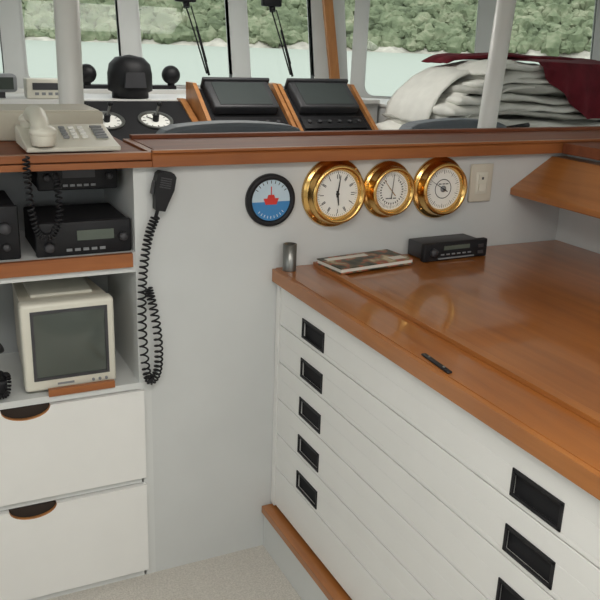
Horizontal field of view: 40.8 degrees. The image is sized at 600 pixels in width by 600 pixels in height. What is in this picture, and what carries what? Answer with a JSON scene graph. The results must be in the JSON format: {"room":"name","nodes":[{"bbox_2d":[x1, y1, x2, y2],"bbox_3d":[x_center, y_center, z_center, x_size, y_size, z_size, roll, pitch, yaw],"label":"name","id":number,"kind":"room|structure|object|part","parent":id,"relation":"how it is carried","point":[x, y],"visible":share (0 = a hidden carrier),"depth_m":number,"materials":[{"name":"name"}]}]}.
{"room":"control cabin","nodes":[
{"label":"control cabin","id":0,"kind":"room"},
{"bbox_2d":[46,545,301,599],"bbox_3d":[0.470,0.852,2.757,6.600,0.080,7.400,-7,20,-25],"label":"floor","id":1,"kind":"structure","parent":0,"point":[252,573],"depth_m":2.48,"materials":[{"name":"carpet"}]},
{"bbox_2d":[53,0,83,103],"bbox_3d":[-0.760,-0.443,2.722,0.150,2.320,0.150,-7,20,-25],"label":"support pole","id":2,"kind":"object","parent":1,"relation":"on","point":[66,12],"visible":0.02,"depth_m":2.58,"materials":[{"name":"white metal"}]},
{"bbox_2d":[0,168,155,599],"bbox_3d":[-0.836,0.233,2.332,0.727,1.270,0.392,-7,20,-25],"label":"cabinet","id":3,"kind":"object","parent":1,"relation":"on","point":[77,479],"visible":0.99,"depth_m":2.31,"materials":[{"name":"white paint"}]},
{"bbox_2d":[0,343,11,399],"bbox_3d":[-0.831,0.182,2.167,0.098,0.163,0.129,-7,20,-25],"label":"handset","id":4,"kind":"object","parent":3,"relation":"attached to","point":[4,376],"visible":1,"depth_m":2.17,"materials":[{"name":"black plastic"}]},
{"bbox_2d":[0,190,20,259],"bbox_3d":[-0.869,-0.193,2.112,0.228,0.142,0.251,-7,20,-25],"label":"radio","id":5,"kind":"object","parent":3,"relation":"in","point":[10,248],"visible":1,"depth_m":2.06,"materials":[{"name":"black plastic"}]},
{"bbox_2d":[12,276,115,391],"bbox_3d":[-0.696,0.082,2.337,0.248,0.260,0.338,-7,20,-25],"label":"monitor","id":6,"kind":"object","parent":3,"relation":"on","point":[65,336],"visible":0.89,"depth_m":2.20,"materials":[{"name":"beige plastic"}]},
{"bbox_2d":[29,169,117,190],"bbox_3d":[-0.640,-0.363,2.250,0.213,0.076,0.236,-7,20,-25],"label":"radio","id":7,"kind":"object","parent":3,"relation":"in","point":[91,178],"visible":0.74,"depth_m":2.17,"materials":[{"name":"black plastic"}]},
{"bbox_2d":[23,203,130,257],"bbox_3d":[-0.620,-0.197,2.234,0.251,0.092,0.256,-7,20,-25],"label":"radio","id":8,"kind":"object","parent":3,"relation":"in","point":[91,228],"visible":0.95,"depth_m":2.16,"materials":[{"name":"black plastic"}]},
{"bbox_2d":[0,88,379,140],"bbox_3d":[-1.505,-0.436,4.307,4.420,1.285,1.065,-7,20,-25],"label":"dashboard","id":9,"kind":"object","parent":1,"relation":"on","point":[122,118],"visible":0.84,"depth_m":4.27,"materials":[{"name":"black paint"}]},
{"bbox_2d":[0,73,16,97],"bbox_3d":[-1.564,-1.107,4.161,0.190,0.120,0.122,-7,20,-25],"label":"echo sounder","id":10,"kind":"object","parent":9,"relation":"on","point":[8,81],"visible":1,"depth_m":4.13,"materials":[{"name":"grey plastic"}]},
{"bbox_2d":[23,78,58,98],"bbox_3d":[-1.338,-1.115,4.244,0.210,0.100,0.112,-7,20,-25],"label":"display","id":11,"kind":"object","parent":9,"relation":"on","point":[34,88],"visible":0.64,"depth_m":4.19,"materials":[{"name":"beige plastic"}]},
{"bbox_2d":[82,55,179,98],"bbox_3d":[-0.940,-1.237,4.456,0.574,0.230,0.248,-7,20,-25],"label":"magnetic compass","id":12,"kind":"object","parent":9,"relation":"on","point":[128,76],"visible":0.92,"depth_m":4.37,"materials":[{"name":"black plastic"}]},
{"bbox_2d":[156,120,299,133],"bbox_3d":[-0.382,-0.126,3.445,0.650,1.300,0.560,-7,20,-25],"label":"chair","id":13,"kind":"object","parent":1,"relation":"on","point":[216,126],"visible":0.1,"depth_m":3.00,"materials":[{"name":"plastic"}]},
{"bbox_2d":[186,77,295,126],"bbox_3d":[-0.338,-0.539,4.581,0.495,1.393,0.430,-7,20,-25],"label":"console","id":14,"kind":"object","parent":1,"relation":"on","point":[217,98],"visible":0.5,"depth_m":4.37,"materials":[{"name":"black plastic"}]},
{"bbox_2d":[274,78,378,130],"bbox_3d":[0.117,-0.592,4.794,0.495,1.393,0.430,-7,20,-25],"label":"console","id":15,"kind":"object","parent":1,"relation":"on","point":[314,104],"visible":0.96,"depth_m":4.57,"materials":[{"name":"black plastic"}]},
{"bbox_2d":[146,153,566,571],"bbox_3d":[0.220,0.164,2.662,1.468,1.270,0.050,-7,20,-25],"label":"wall partition","id":16,"kind":"structure","parent":1,"relation":"on","point":[210,267],"depth_m":2.43,"materials":[{"name":"white paint"}]},
{"bbox_2d":[137,170,176,384],"bbox_3d":[-0.394,-0.051,2.214,0.114,0.608,0.055,-7,20,-25],"label":"microphone","id":17,"kind":"object","parent":16,"relation":"hanging from","point":[163,183],"visible":1,"depth_m":2.17,"materials":[{"name":"black plastic"}]},
{"bbox_2d":[245,173,294,225],"bbox_3d":[-0.084,-0.286,2.313,0.152,0.152,0.018,-7,20,-25],"label":"indicator","id":18,"kind":"object","parent":16,"relation":"attached to","point":[270,198],"visible":1,"depth_m":2.31,"materials":[{"name":"black plastic"}]},
{"bbox_2d":[0,126,599,172],"bbox_3d":[-0.079,-0.250,1.762,3.800,0.050,2.220,-7,20,-25],"label":"trim","id":19,"kind":"structure","parent":16,"relation":"attached to","point":[230,148],"depth_m":2.39,"materials":[{"name":"brown wood"}]},
{"bbox_2d":[0,104,102,140],"bbox_3d":[-0.937,-0.514,2.326,0.685,0.084,0.240,-7,20,-25],"label":"equipment box","id":20,"kind":"object","parent":19,"relation":"on","point":[9,113],"visible":0.56,"depth_m":2.32,"materials":[{"name":"paint"}]},
{"bbox_2d":[15,105,120,152],"bbox_3d":[-0.616,-0.458,2.131,0.237,0.106,0.255,-7,20,-25],"label":"desk telephone","id":21,"kind":"object","parent":19,"relation":"on","point":[34,134],"visible":1,"depth_m":2.09,"materials":[{"name":"beige plastic"}]},
{"bbox_2d":[22,156,63,240],"bbox_3d":[-0.628,-0.256,2.014,0.057,0.216,0.129,9,19,21],"label":"cord","id":22,"kind":"object","parent":21,"relation":"hanging from","point":[56,179],"visible":1,"depth_m":2.02,"materials":[{"name":"black plastic"}]},
{"bbox_2d":[301,161,365,226],"bbox_3d":[0.108,-0.314,2.383,0.208,0.208,0.050,-7,20,-25],"label":"clock","id":23,"kind":"object","parent":16,"relation":"attached to","point":[333,193],"visible":0.98,"depth_m":2.37,"materials":[{"name":"gold metal"}]},
{"bbox_2d":[364,161,414,217],"bbox_3d":[0.277,-0.334,2.462,0.176,0.176,0.050,-7,20,-25],"label":"barometer","id":24,"kind":"object","parent":16,"relation":"attached to","point":[390,188],"visible":1,"depth_m":2.45,"materials":[{"name":"gold metal"}]},
{"bbox_2d":[413,157,466,217],"bbox_3d":[0.448,-0.352,2.543,0.196,0.196,0.050,-7,20,-25],"label":"hygrometer","id":25,"kind":"object","parent":16,"relation":"attached to","point":[440,183],"visible":0.98,"depth_m":2.53,"materials":[{"name":"gold metal"}]},
{"bbox_2d":[467,163,493,201],"bbox_3d":[0.590,-0.381,2.624,0.088,0.124,0.017,-7,20,-25],"label":"light switch","id":26,"kind":"object","parent":16,"relation":"attached to","point":[480,182],"visible":1,"depth_m":2.62,"materials":[{"name":"beige plastic"}]},
{"bbox_2d":[370,98,391,124],"bbox_3d":[0.938,-0.739,5.592,1.148,1.240,0.755,-7,20,-25],"label":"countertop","id":27,"kind":"structure","parent":1,"relation":"on","point":[382,107],"depth_m":5.07,"materials":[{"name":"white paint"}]},
{"bbox_2d":[262,240,599,599],"bbox_3d":[0.707,0.513,2.129,1.110,0.966,1.480,-7,20,-25],"label":"table","id":28,"kind":"object","parent":1,"relation":"on","point":[395,475],"depth_m":1.91,"materials":[{"name":"white laminate"}]},
{"bbox_2d":[282,242,296,271],"bbox_3d":[-0.030,-0.126,2.360,0.040,0.080,0.040,-7,20,-25],"label":"steel cup","id":29,"kind":"object","parent":28,"relation":"on","point":[289,248],"visible":1,"depth_m":2.35,"materials":[{"name":"silver metal"}]},
{"bbox_2d":[316,249,412,273],"bbox_3d":[0.196,-0.117,2.422,0.270,0.017,0.126,-9,21,-32],"label":"magazine","id":30,"kind":"object","parent":28,"relation":"on","point":[371,260],"visible":1,"depth_m":2.40,"materials":[{"name":"multicoloured paper"}]},
{"bbox_3d":[0.290,0.133,1.711,0.012,0.007,0.110,-5,19,-21],"label":"drawer latch","id":31,"kind":"part","parent":28,"relation":"part of","materials":[{"name":"black metal"}]},
{"bbox_2d":[408,233,486,261],"bbox_3d":[0.469,-0.169,2.564,0.248,0.058,0.126,-7,20,-25],"label":"stereo","id":32,"kind":"object","parent":28,"relation":"on","point":[454,246],"visible":1,"depth_m":2.53,"materials":[{"name":"grey plastic"}]},
{"bbox_2d":[398,118,506,129],"bbox_3d":[0.550,-0.233,3.882,0.600,1.300,0.560,-7,20,-25],"label":"chair","id":33,"kind":"object","parent":1,"relation":"on","point":[437,123],"visible":0.08,"depth_m":3.42,"materials":[{"name":"plastic"}]},
{"bbox_2d":[477,0,515,127],"bbox_3d":[0.739,-0.588,3.342,0.268,2.325,0.150,-7,20,-25],"label":"support pole","id":34,"kind":"object","parent":1,"relation":"on","point":[505,9],"visible":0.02,"depth_m":3.22,"materials":[{"name":"white metal"}]},
{"bbox_3d":[1.233,-0.445,4.943,1.550,1.100,0.700,-7,20,-25],"label":"locker","id":35,"kind":"object","parent":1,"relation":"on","visible":0},
{"bbox_2d":[376,53,599,129],"bbox_3d":[1.261,-1.184,4.663,1.532,0.464,0.740,-7,20,-25],"label":"folded blankets","id":36,"kind":"object","parent":35,"relation":"on","point":[555,91],"visible":0.73,"depth_m":4.43,"materials":[{"name":"white fabric"}]},
{"bbox_2d":[0,0,347,88],"bbox_3d":[-1.796,-1.128,4.732,4.600,2.320,0.284,-7,20,-25],"label":"window frame","id":37,"kind":"structure","parent":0,"point":[10,9],"depth_m":5.16,"materials":[{"name":"white paint"}]},
{"bbox_2d":[0,9,6,72],"bbox_3d":[-1.963,-1.641,4.454,0.574,0.869,0.225,-7,20,-25],"label":"window","id":38,"kind":"structure","parent":37,"relation":"in","point":[1,29],"depth_m":4.58,"materials":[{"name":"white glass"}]},
{"bbox_2d":[19,0,122,84],"bbox_3d":[-1.351,-1.711,4.742,0.574,0.869,0.225,-7,20,-25],"label":"window","id":39,"kind":"structure","parent":37,"relation":"in","point":[20,1],"depth_m":4.65,"materials":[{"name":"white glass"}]},
{"bbox_2d":[136,0,233,87],"bbox_3d":[-0.725,-1.784,5.035,0.604,0.869,0.225,-7,20,-25],"label":"window","id":40,"kind":"structure","parent":37,"relation":"in","point":[228,3],"depth_m":5.14,"materials":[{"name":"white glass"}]},
{"bbox_2d":[174,0,209,75],"bbox_3d":[-0.669,-1.661,5.031,0.225,0.492,0.097,2,18,-1],"label":"windshield wiper","id":41,"kind":"object","parent":40,"relation":"attached to","point":[186,4],"depth_m":5.02,"materials":[{"name":"black plastic"}]},
{"bbox_2d":[245,0,315,87],"bbox_3d":[-0.140,-1.851,5.310,0.484,0.869,0.225,-7,20,-25],"label":"window","id":42,"kind":"structure","parent":37,"relation":"in","point":[311,38],"depth_m":5.40,"materials":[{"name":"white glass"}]},
{"bbox_2d":[261,0,292,76],"bbox_3d":[-0.146,-1.721,5.276,0.225,0.492,0.097,2,18,-1],"label":"windshield wiper","id":43,"kind":"object","parent":42,"relation":"attached to","point":[271,4],"depth_m":5.25,"materials":[{"name":"black plastic"}]},
{"bbox_2d":[350,0,599,98],"bbox_3d":[1.466,-1.294,5.611,2.242,2.320,0.284,4,18,5],"label":"wall","id":44,"kind":"structure","parent":0,"point":[487,7],"depth_m":5.49,"materials":[{"name":"white paint"}]},
{"bbox_2d":[322,0,339,78],"bbox_3d":[0.185,-1.951,5.339,0.073,0.990,0.245,-14,24,-41],"label":"trim","id":45,"kind":"structure","parent":44,"relation":"attached to","point":[328,9],"depth_m":5.36,"materials":[{"name":"brown wood"}]},
{"bbox_2d":[362,0,480,98],"bbox_3d":[0.831,-1.845,5.488,0.754,0.924,0.236,4,18,5],"label":"window","id":46,"kind":"structure","parent":44,"relation":"in","point":[365,94],"depth_m":5.51,"materials":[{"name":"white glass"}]},
{"bbox_2d":[590,0,598,59],"bbox_3d":[1.665,-1.789,5.409,0.614,0.924,0.236,4,18,5],"label":"window","id":47,"kind":"structure","parent":44,"relation":"in","point":[597,3],"depth_m":5.36,"materials":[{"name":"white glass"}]},
{"bbox_2d":[555,154,599,253],"bbox_3d":[1.255,0.318,2.302,0.060,1.270,1.652,-7,20,-25],"label":"wall","id":48,"kind":"structure","parent":0,"point":[573,228],"depth_m":2.74,"materials":[{"name":"white paint"}]},
{"bbox_2d":[510,156,599,218],"bbox_3d":[1.155,-0.191,2.048,0.230,0.123,1.602,-7,20,-25],"label":"wood shelf","id":49,"kind":"object","parent":48,"relation":"attached to","point":[569,183],"visible":1,"depth_m":2.57,"materials":[{"name":"brown wood"}]},
{"label":"outside","id":50,"kind":"structure","parent":0,"visible":0},
{"bbox_2d":[0,40,538,95],"bbox_3d":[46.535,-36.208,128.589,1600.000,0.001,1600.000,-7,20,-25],"label":"sea","id":51,"kind":"structure","parent":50,"point":[385,72],"depth_m":114.01,"materials":[{"name":"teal liquid"}]},
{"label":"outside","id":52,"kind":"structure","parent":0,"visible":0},
{"bbox_2d":[21,0,594,58],"bbox_3d":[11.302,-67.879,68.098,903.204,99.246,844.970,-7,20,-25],"label":"wooded hillside","id":53,"kind":"structure","parent":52,"point":[545,28],"depth_m":316.33,"materials":[{"name":"green plant"}]}
]}

